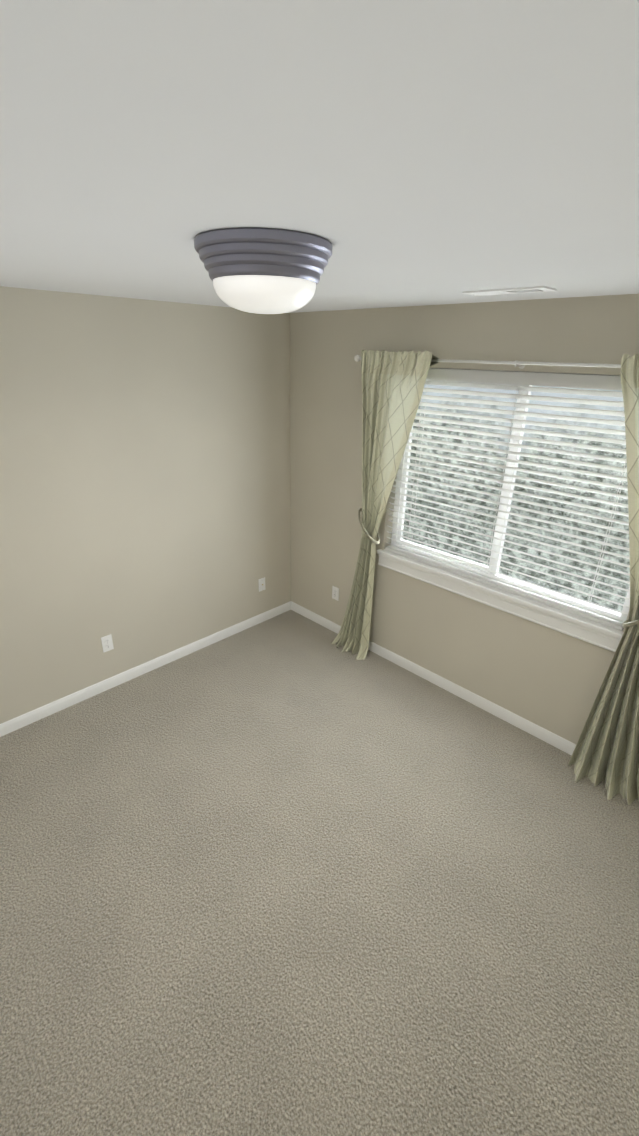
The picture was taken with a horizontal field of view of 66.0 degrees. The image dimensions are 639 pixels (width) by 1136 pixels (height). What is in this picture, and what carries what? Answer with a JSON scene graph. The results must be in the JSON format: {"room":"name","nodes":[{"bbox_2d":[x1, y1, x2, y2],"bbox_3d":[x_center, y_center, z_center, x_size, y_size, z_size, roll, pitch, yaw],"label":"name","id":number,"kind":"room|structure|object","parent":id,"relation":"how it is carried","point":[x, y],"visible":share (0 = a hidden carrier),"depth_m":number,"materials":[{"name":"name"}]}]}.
{"room":"empty bedroom","nodes":[
{"label":"empty bedroom","id":0,"kind":"room"},
{"bbox_2d":[0,286,290,723],"bbox_3d":[-1.718,-0.209,2.783,0.120,2.440,4.370,23,31,40],"label":"wall","id":1,"kind":"structure","parent":0,"point":[145,488],"depth_m":3.13,"materials":[{"name":"beige paint"}]},
{"bbox_2d":[101,634,113,651],"bbox_3d":[-1.433,0.510,3.328,0.007,0.115,0.070,23,31,40],"label":"electrical outlet","id":2,"kind":"object","parent":1,"relation":"attached to","point":[107,643],"visible":1,"depth_m":3.33,"materials":[{"name":"white plastic"}]},
{"bbox_2d":[0,601,290,736],"bbox_3d":[-1.704,0.897,3.202,0.014,0.079,4.100,23,31,40],"label":"baseboard","id":3,"kind":"structure","parent":1,"relation":"attached to","point":[25,719],"depth_m":3.52,"materials":[{"name":"white wood"}]},
{"bbox_2d":[258,577,265,591],"bbox_3d":[-0.487,0.142,4.198,0.016,0.115,0.070,23,31,40],"label":"outlet","id":4,"kind":"object","parent":1,"relation":"attached to","point":[261,581],"visible":1,"depth_m":4.20,"materials":[{"name":"white plastic"}]},
{"bbox_2d":[0,610,638,1135],"bbox_3d":[-0.515,1.466,2.180,3.586,0.100,4.370,23,31,40],"label":"floor","id":5,"kind":"structure","parent":0,"point":[290,872],"depth_m":2.09,"materials":[{"name":"carpet"}]},
{"bbox_2d":[0,0,638,312],"bbox_3d":[-0.465,-0.861,1.164,3.586,0.100,4.370,23,31,40],"label":"ceiling","id":6,"kind":"structure","parent":0,"point":[399,153],"depth_m":0.68,"materials":[{"name":"paint"}]},
{"bbox_2d":[194,227,332,313],"bbox_3d":[-0.148,-0.783,1.336,0.362,0.166,0.362,23,31,40],"label":"ceiling light","id":7,"kind":"object","parent":6,"relation":"attached to","point":[264,270],"visible":1,"depth_m":1.22,"materials":[{"name":"grey metal"}]},
{"bbox_2d":[462,286,556,295],"bbox_3d":[0.812,-1.192,2.125,0.365,0.011,0.128,23,31,40],"label":"ceiling vent","id":8,"kind":"object","parent":6,"relation":"in","point":[512,290],"visible":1,"depth_m":2.09,"materials":[{"name":"white metal"}]},
{"bbox_2d":[290,294,638,743],"bbox_3d":[0.999,-0.269,3.054,3.346,2.440,0.150,23,31,40],"label":"wall","id":9,"kind":"structure","parent":0,"point":[548,679],"depth_m":3.25,"materials":[{"name":"beige paint"}]},
{"bbox_2d":[332,586,338,600],"bbox_3d":[0.132,0.209,4.064,0.070,0.115,0.007,23,31,40],"label":"electrical outlet","id":10,"kind":"object","parent":9,"relation":"attached to","point":[335,593],"visible":1,"depth_m":4.06,"materials":[{"name":"white plastic"}]},
{"bbox_2d":[291,601,575,755],"bbox_3d":[0.917,0.835,3.473,3.346,0.079,0.014,23,31,40],"label":"baseboard","id":11,"kind":"structure","parent":9,"relation":"attached to","point":[539,732],"depth_m":3.41,"materials":[{"name":"white wood"}]},
{"bbox_2d":[354,355,620,368],"bbox_3d":[1.019,-1.047,2.523,2.172,0.050,0.096,23,31,40],"label":"curtain rod","id":12,"kind":"object","parent":9,"relation":"attached to","point":[520,364],"visible":0.81,"depth_m":2.48,"materials":[{"name":"silver metal"}]},
{"bbox_2d":[331,350,438,659],"bbox_3d":[0.395,-0.310,3.415,0.659,2.196,0.207,23,31,40],"label":"curtain","id":13,"kind":"object","parent":12,"relation":"hanging from","point":[393,382],"visible":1,"depth_m":3.21,"materials":[{"name":"fabric"}]},
{"bbox_2d":[568,354,638,804],"bbox_3d":[1.525,0.164,2.384,0.620,2.196,0.218,23,31,40],"label":"curtain","id":14,"kind":"object","parent":12,"relation":"hanging from","point":[607,747],"visible":1,"depth_m":2.56,"materials":[{"name":"fabric"}]},
{"bbox_2d":[377,549,623,651],"bbox_3d":[1.036,0.149,3.108,1.635,0.119,0.119,23,31,40],"label":"window sill","id":15,"kind":"structure","parent":9,"relation":"attached to","point":[604,636],"depth_m":2.96,"materials":[{"name":"white wood"}]},
{"bbox_2d":[391,368,629,622],"bbox_3d":[1.113,-0.495,2.898,1.571,1.231,0.060,23,31,40],"label":"window","id":16,"kind":"structure","parent":9,"relation":"in","point":[615,614],"depth_m":2.93,"materials":[{"name":"white glass"}]},
{"bbox_2d":[385,368,629,629],"bbox_3d":[1.053,-0.472,2.842,1.563,1.227,0.074,23,31,40],"label":"window blinds","id":17,"kind":"object","parent":16,"relation":"attached to","point":[601,382],"visible":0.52,"depth_m":2.73,"materials":[{"name":"white plastic"}]},
{"label":"outside","id":18,"kind":"structure","parent":0,"visible":0},
{"bbox_2d":[403,380,629,611],"bbox_3d":[3.450,-1.733,4.579,16.000,10.000,0.001,23,31,40],"label":"window glass","id":19,"kind":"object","parent":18,"point":[550,534],"depth_m":5.94,"materials":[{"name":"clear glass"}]}
]}

